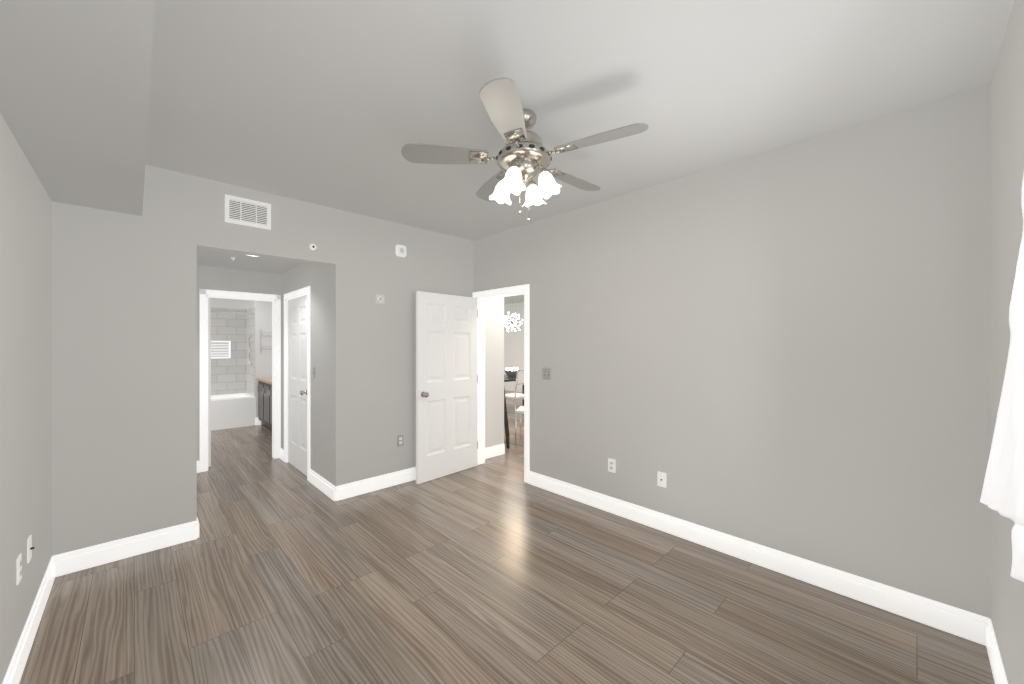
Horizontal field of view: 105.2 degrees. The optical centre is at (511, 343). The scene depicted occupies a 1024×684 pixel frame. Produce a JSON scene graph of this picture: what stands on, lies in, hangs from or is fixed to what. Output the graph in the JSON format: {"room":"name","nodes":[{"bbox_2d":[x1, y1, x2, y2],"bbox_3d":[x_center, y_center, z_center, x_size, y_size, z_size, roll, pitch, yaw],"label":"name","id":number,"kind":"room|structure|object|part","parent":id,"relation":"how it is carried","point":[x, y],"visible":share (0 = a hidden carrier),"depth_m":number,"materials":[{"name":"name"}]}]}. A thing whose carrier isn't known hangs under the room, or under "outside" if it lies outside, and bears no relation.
{"room":"empty bedroom","nodes":[
{"label":"empty bedroom","id":0,"kind":"room"},
{"bbox_2d":[0,113,51,683],"bbox_3d":[-1.542,0.100,0.971,0.120,2.740,4.280,0,0,-44],"label":"wall","id":1,"kind":"structure","parent":0,"point":[25,357],"depth_m":1.82,"materials":[{"name":"beige paint"}]},
{"bbox_2d":[16,553,21,584],"bbox_3d":[-2.212,1.010,1.757,0.009,0.115,0.072,0,0,-44],"label":"electrical outlet","id":2,"kind":"object","parent":1,"relation":"attached to","point":[18,568],"visible":1,"depth_m":1.75,"materials":[{"name":"white plastic"}]},
{"bbox_2d":[2,555,57,683],"bbox_3d":[-1.493,1.403,1.019,0.016,0.135,4.040,0,0,-44],"label":"baseboard","id":3,"kind":"structure","parent":1,"relation":"attached to","point":[13,675],"depth_m":1.91,"materials":[{"name":"white wood"}]},
{"bbox_2d":[27,535,33,562],"bbox_3d":[-2.375,1.010,1.933,0.018,0.115,0.072,0,0,-44],"label":"electrical outlet","id":4,"kind":"object","parent":1,"relation":"attached to","point":[29,548],"visible":1,"depth_m":1.91,"materials":[{"name":"white plastic"}]},
{"bbox_2d":[0,0,155,215],"bbox_3d":[-1.350,-1.085,1.157,0.415,0.370,4.040,0,0,-44],"label":"ceiling","id":5,"kind":"structure","parent":0,"point":[75,78],"depth_m":1.41,"materials":[{"name":"paint"}]},
{"bbox_2d":[211,298,246,394],"bbox_3d":[-5.590,0.100,7.336,2.150,2.740,0.120,0,0,-44],"label":"wall","id":6,"kind":"structure","parent":0,"point":[227,303],"depth_m":7.44,"materials":[{"name":"paint"}]},
{"bbox_2d":[211,307,245,394],"bbox_3d":[-5.749,0.135,7.090,1.580,1.630,0.012,0,0,-44],"label":"wall","id":7,"kind":"structure","parent":6,"relation":"attached to","point":[228,375],"depth_m":7.44,"materials":[{"name":"tile"}]},
{"bbox_2d":[211,341,230,358],"bbox_3d":[-5.580,0.105,7.232,0.620,0.330,0.017,0,0,-44],"label":"niche","id":8,"kind":"object","parent":7,"relation":"attached to","point":[229,350],"visible":0.35,"depth_m":7.35,"materials":[{"name":"white"}]},
{"bbox_2d":[197,265,279,463],"bbox_3d":[-3.242,0.100,4.904,2.390,2.740,0.120,0,0,-44],"label":"wall","id":9,"kind":"structure","parent":0,"point":[216,278],"depth_m":4.66,"materials":[{"name":"beige paint"}]},
{"bbox_2d":[208,298,210,466],"bbox_3d":[-3.856,0.455,4.889,0.668,2.015,0.179,0,0,43],"label":"door","id":10,"kind":"structure","parent":9,"relation":"in","point":[209,382],"depth_m":4.67,"materials":[{"name":"white wood"}]},
{"bbox_2d":[200,289,280,471],"bbox_3d":[-3.323,0.419,4.816,0.834,2.102,0.137,0,0,-44],"label":"door frame","id":11,"kind":"structure","parent":9,"relation":"attached to","point":[205,292],"depth_m":4.74,"materials":[{"name":"white wood"}]},
{"bbox_2d":[197,248,304,273],"bbox_3d":[-2.733,-0.950,4.054,1.260,0.100,1.810,0,0,-44],"label":"ceiling","id":12,"kind":"structure","parent":0,"point":[213,258],"depth_m":4.32,"materials":[{"name":"paint"}]},
{"bbox_2d":[247,300,271,419],"bbox_3d":[-4.712,0.100,7.565,0.570,2.740,0.770,0,0,-44],"label":"wall","id":13,"kind":"structure","parent":0,"point":[263,323],"depth_m":7.18,"materials":[{"name":"paint"}]},
{"bbox_2d":[246,307,254,395],"bbox_3d":[-4.921,0.134,7.361,0.012,1.627,0.747,0,0,-44],"label":"tile","id":14,"kind":"structure","parent":13,"relation":"attached to","point":[250,369],"depth_m":7.34,"materials":[{"name":"grey tile"}]},
{"bbox_2d":[211,311,253,313],"bbox_3d":[-5.246,-0.550,6.570,1.572,0.024,0.024,0,0,-44],"label":"shower rod","id":15,"kind":"object","parent":14,"relation":"attached to","point":[230,312],"visible":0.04,"depth_m":6.88,"materials":[{"name":"silver metal"}]},
{"bbox_2d":[249,335,251,365],"bbox_3d":[-4.829,0.120,7.223,0.059,0.567,0.030,0,0,-44],"label":"grab bar","id":16,"kind":"object","parent":14,"relation":"attached to","point":[249,350],"visible":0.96,"depth_m":7.20,"materials":[{"name":"silver metal"}]},
{"bbox_2d":[255,418,260,424],"bbox_3d":[-3.580,1.403,6.392,0.570,0.135,2.490,0,0,-44],"label":"baseboard","id":17,"kind":"structure","parent":13,"relation":"attached to","point":[257,422],"depth_m":7.10,"materials":[{"name":"white wood"}]},
{"bbox_2d":[260,329,262,352],"bbox_3d":[-4.431,-0.050,7.209,0.330,0.440,0.127,0,0,-44],"label":"rack","id":18,"kind":"object","parent":13,"relation":"attached to","point":[260,340],"visible":0.54,"depth_m":7.13,"materials":[{"name":"white metal"}]},
{"bbox_2d":[52,164,472,555],"bbox_3d":[-1.730,0.100,3.681,3.375,2.740,0.120,0,0,-44],"label":"wall","id":19,"kind":"structure","parent":0,"point":[124,375],"depth_m":2.87,"materials":[{"name":"beige paint"}]},
{"bbox_2d":[58,521,196,575],"bbox_3d":[-2.629,1.403,2.719,0.685,0.135,0.016,0,0,-44],"label":"baseboard","id":20,"kind":"structure","parent":19,"relation":"attached to","point":[92,556],"depth_m":2.68,"materials":[{"name":"white wood"}]},
{"bbox_2d":[225,194,270,229],"bbox_3d":[-2.147,-1.070,3.187,0.315,0.215,0.012,0,0,-44],"label":"air vent","id":21,"kind":"object","parent":19,"relation":"in","point":[246,212],"visible":1,"depth_m":3.18,"materials":[{"name":"white plastic"}]},
{"bbox_2d":[309,244,316,249],"bbox_3d":[-1.791,-0.875,3.524,0.060,0.060,0.022,0,0,-44],"label":"detector","id":22,"kind":"object","parent":19,"relation":"attached to","point":[312,247],"visible":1,"depth_m":3.52,"materials":[{"name":"white plastic"}]},
{"bbox_2d":[336,467,415,500],"bbox_3d":[-1.059,1.403,4.235,1.640,0.135,0.016,0,0,-44],"label":"baseboard","id":23,"kind":"structure","parent":19,"relation":"attached to","point":[364,486],"depth_m":3.92,"materials":[{"name":"white wood"}]},
{"bbox_2d":[375,294,384,303],"bbox_3d":[-1.336,-0.455,3.960,0.096,0.096,0.028,0,0,-44],"label":"door chime","id":24,"kind":"object","parent":19,"relation":"attached to","point":[379,298],"visible":1,"depth_m":3.95,"materials":[{"name":"grey plastic"}]},
{"bbox_2d":[397,435,403,446],"bbox_3d":[-1.177,1.020,4.126,0.072,0.115,0.009,0,0,-44],"label":"electrical outlet","id":25,"kind":"object","parent":19,"relation":"attached to","point":[400,440],"visible":1,"depth_m":4.12,"materials":[{"name":"white plastic"}]},
{"bbox_2d":[396,244,405,256],"bbox_3d":[-1.166,-0.980,4.115,0.120,0.120,0.040,0,0,-44],"label":"smoke detector","id":26,"kind":"object","parent":19,"relation":"attached to","point":[400,250],"visible":1,"depth_m":4.10,"materials":[{"name":"white plastic"}]},
{"bbox_2d":[280,263,330,482],"bbox_3d":[-2.323,0.100,4.450,0.120,2.740,1.810,0,0,-44],"label":"wall","id":27,"kind":"structure","parent":0,"point":[316,278],"depth_m":4.03,"materials":[{"name":"beige paint"}]},
{"bbox_2d":[197,448,335,537],"bbox_3d":[-2.692,1.403,4.011,1.020,0.135,1.930,0,0,-44],"label":"baseboard","id":28,"kind":"structure","parent":27,"relation":"attached to","point":[323,485],"depth_m":3.92,"materials":[{"name":"white wood"}]},
{"bbox_2d":[284,286,309,480],"bbox_3d":[-2.480,0.424,4.570,0.180,2.092,0.984,0,0,-44],"label":"door","id":29,"kind":"structure","parent":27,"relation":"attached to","point":[301,295],"depth_m":4.57,"materials":[{"name":"white wood"}]},
{"bbox_3d":[-2.480,0.460,4.569,0.179,2.005,0.818,0,0,-44],"label":"closet door","id":30,"kind":"part","parent":29,"relation":"part of","materials":[{"name":"white wood"}]},
{"bbox_2d":[312,367,314,377],"bbox_3d":[-2.091,0.300,4.111,0.017,0.115,0.072,0,0,-44],"label":"light switch","id":31,"kind":"object","parent":27,"relation":"attached to","point":[313,372],"visible":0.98,"depth_m":4.11,"materials":[{"name":"white plastic"}]},
{"bbox_2d":[485,297,503,447],"bbox_3d":[-0.310,0.100,5.136,0.450,2.740,0.120,0,0,-44],"label":"wall","id":32,"kind":"structure","parent":0,"point":[494,371],"depth_m":5.13,"materials":[{"name":"paint"}]},
{"bbox_2d":[485,444,504,458],"bbox_3d":[-0.263,1.403,5.087,0.450,0.135,0.016,0,0,-44],"label":"baseboard","id":33,"kind":"structure","parent":32,"relation":"attached to","point":[494,451],"depth_m":5.12,"materials":[{"name":"white wood"}]},
{"bbox_2d":[19,390,994,683],"bbox_3d":[-0.290,1.520,6.149,9.115,0.100,9.990,0,0,-44],"label":"floor","id":34,"kind":"structure","parent":0,"point":[489,570],"depth_m":2.21,"materials":[{"name":"brown wood"}]},
{"bbox_2d":[211,393,254,430],"bbox_3d":[-5.484,1.210,6.816,1.570,0.520,0.765,0,0,-44],"label":"tub","id":35,"kind":"object","parent":34,"relation":"on","point":[232,410],"visible":0.38,"depth_m":6.88,"materials":[{"name":"white ceramic"}]},
{"bbox_2d":[261,421,271,430],"bbox_3d":[-3.789,1.420,6.663,0.485,0.100,1.710,0,0,-44],"label":"cabinet base","id":36,"kind":"object","parent":34,"relation":"on","point":[266,426],"depth_m":6.83,"materials":[{"name":"grey wood"}]},
{"bbox_2d":[258,380,271,427],"bbox_3d":[-3.807,1.010,6.646,0.533,0.720,1.750,0,0,-44],"label":"bathroom vanity","id":37,"kind":"object","parent":36,"relation":"on","point":[259,418],"depth_m":6.68,"materials":[{"name":"grey wood"}]},
{"bbox_2d":[257,377,271,383],"bbox_3d":[-3.808,0.630,6.631,0.555,0.040,1.770,0,0,-44],"label":"countertop","id":38,"kind":"structure","parent":37,"relation":"on","point":[266,379],"depth_m":6.73,"materials":[{"name":"stone"}]},
{"bbox_3d":[-4.013,1.010,6.482,0.008,0.600,1.680,0,0,-44],"label":"vanity panel","id":39,"kind":"part","parent":37,"relation":"part of","materials":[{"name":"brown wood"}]},
{"bbox_2d":[504,387,509,447],"bbox_3d":[-0.123,0.814,5.814,0.040,1.320,0.600,-6,0,0],"label":"leaning mirror","id":40,"kind":"object","parent":34,"relation":"on","point":[506,426],"visible":0.46,"depth_m":5.51,"materials":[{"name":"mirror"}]},
{"bbox_2d":[504,375,523,404],"bbox_3d":[0.008,1.090,8.557,1.800,0.760,1.000,0,0,-44],"label":"dining table","id":41,"kind":"object","parent":34,"relation":"on","point":[507,378],"depth_m":8.30,"materials":[{"name":"grey wood"}]},
{"bbox_2d":[504,367,519,376],"bbox_3d":[0.008,0.608,8.557,0.380,0.200,0.380,0,0,-44],"label":"centrepiece","id":42,"kind":"object","parent":41,"relation":"on","point":[511,372],"visible":0.98,"depth_m":8.45,"materials":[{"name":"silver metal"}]},
{"bbox_2d":[505,370,523,423],"bbox_3d":[0.081,0.975,7.474,0.442,0.992,0.502,0,0,-44],"label":"dining chair","id":43,"kind":"object","parent":34,"relation":"on","point":[515,396],"visible":0.42,"depth_m":7.24,"materials":[{"name":"silver metal"}]},
{"bbox_3d":[0.060,0.994,7.495,0.440,0.048,0.440,0,0,-44],"label":"seat","id":44,"kind":"part","parent":43,"relation":"part of","materials":[{"name":"white fabric"}]},
{"bbox_2d":[515,406,523,444],"bbox_3d":[0.330,0.975,5.873,0.502,0.992,0.442,0,0,11],"label":"dining chair","id":45,"kind":"object","parent":34,"relation":"on","point":[519,411],"visible":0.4,"depth_m":5.70,"materials":[{"name":"silver metal"}]},
{"bbox_3d":[0.301,0.994,5.879,0.440,0.048,0.440,0,0,11],"label":"seat","id":46,"kind":"part","parent":45,"relation":"part of","materials":[{"name":"white fabric"}]},
{"bbox_2d":[504,302,523,391],"bbox_3d":[2.511,0.100,9.723,0.120,2.740,8.500,0,0,-44],"label":"wall","id":47,"kind":"structure","parent":0,"point":[513,348],"depth_m":12.16,"materials":[{"name":"paint"}]},
{"bbox_2d":[145,0,1013,303],"bbox_3d":[-0.290,-1.320,6.149,9.115,0.100,9.990,0,0,-44],"label":"ceiling","id":48,"kind":"structure","parent":0,"point":[338,104],"depth_m":1.91,"materials":[{"name":"paint"}]},
{"bbox_2d":[504,296,522,330],"bbox_3d":[-0.003,-0.769,8.547,0.435,1.002,0.441,0,0,-44],"label":"dining chandelier","id":49,"kind":"object","parent":48,"relation":"hanging from","point":[511,321],"visible":0.96,"depth_m":8.55,"materials":[{"name":"white glass"}]},
{"bbox_2d":[401,78,648,221],"bbox_3d":[0.106,-0.975,2.207,1.230,0.590,1.272,0,0,-44],"label":"fan","id":50,"kind":"object","parent":48,"relation":"hanging from","point":[523,157],"visible":1,"depth_m":2.08,"materials":[{"name":"grey wood"}]},
{"bbox_2d":[473,83,990,618],"bbox_3d":[0.930,0.100,3.442,0.120,2.740,4.160,0,0,-44],"label":"wall","id":51,"kind":"structure","parent":0,"point":[785,349],"depth_m":2.46,"materials":[{"name":"beige paint"}]},
{"bbox_2d":[416,291,477,483],"bbox_3d":[-0.711,0.455,4.405,0.179,2.015,0.852,0,0,42],"label":"entry door","id":52,"kind":"structure","parent":51,"relation":"in","point":[446,385],"depth_m":4.35,"materials":[{"name":"white wood"}]},
{"bbox_3d":[-0.949,0.532,4.141,0.179,0.064,0.064,0,0,42],"label":"knob","id":53,"kind":"part","parent":52,"relation":"part of","materials":[{"name":"silver metal"}]},
{"bbox_2d":[473,284,529,483],"bbox_3d":[-0.106,0.419,4.504,0.137,2.102,0.951,0,0,-44],"label":"door frame","id":54,"kind":"structure","parent":51,"relation":"attached to","point":[481,380],"depth_m":4.54,"materials":[{"name":"white wood"}]},
{"bbox_2d":[542,368,550,379],"bbox_3d":[0.346,0.300,3.948,0.017,0.115,0.118,0,0,-44],"label":"light switch","id":55,"kind":"object","parent":51,"relation":"attached to","point":[546,373],"visible":1,"depth_m":3.95,"materials":[{"name":"grey plastic"}]},
{"bbox_2d":[608,458,615,472],"bbox_3d":[0.870,1.060,3.412,0.009,0.115,0.072,0,0,-44],"label":"electrical outlet","id":56,"kind":"object","parent":51,"relation":"attached to","point":[611,465],"visible":1,"depth_m":3.41,"materials":[{"name":"white plastic"}]},
{"bbox_2d":[657,471,665,487],"bbox_3d":[1.179,1.070,3.085,0.018,0.115,0.072,0,0,-44],"label":"electrical outlet","id":57,"kind":"object","parent":51,"relation":"attached to","point":[661,479],"visible":1,"depth_m":3.09,"materials":[{"name":"white plastic"}]},
{"bbox_2d":[529,471,981,643],"bbox_3d":[1.243,1.403,3.020,0.016,0.135,3.058,0,0,-44],"label":"baseboard","id":58,"kind":"structure","parent":51,"relation":"attached to","point":[971,626],"depth_m":2.46,"materials":[{"name":"white"}]},
{"bbox_2d":[980,174,1023,581],"bbox_3d":[1.193,-0.073,0.900,1.768,1.514,0.034,0,0,-44],"label":"curtain","id":59,"kind":"object","parent":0,"point":[1002,494],"visible":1,"depth_m":1.01,"materials":[{"name":"white fabric"}]},
{"bbox_2d":[991,0,1023,683],"bbox_3d":[1.203,0.100,0.730,3.495,2.740,0.120,0,0,-44],"label":"wall","id":60,"kind":"structure","parent":0,"point":[1007,173],"depth_m":1.59,"materials":[{"name":"beige paint"}]},
{"bbox_2d":[982,616,1007,683],"bbox_3d":[1.123,1.403,0.748,3.345,0.135,0.016,0,0,-44],"label":"baseboard","id":61,"kind":"structure","parent":60,"relation":"attached to","point":[989,640],"depth_m":1.76,"materials":[{"name":"white wood"}]}
]}

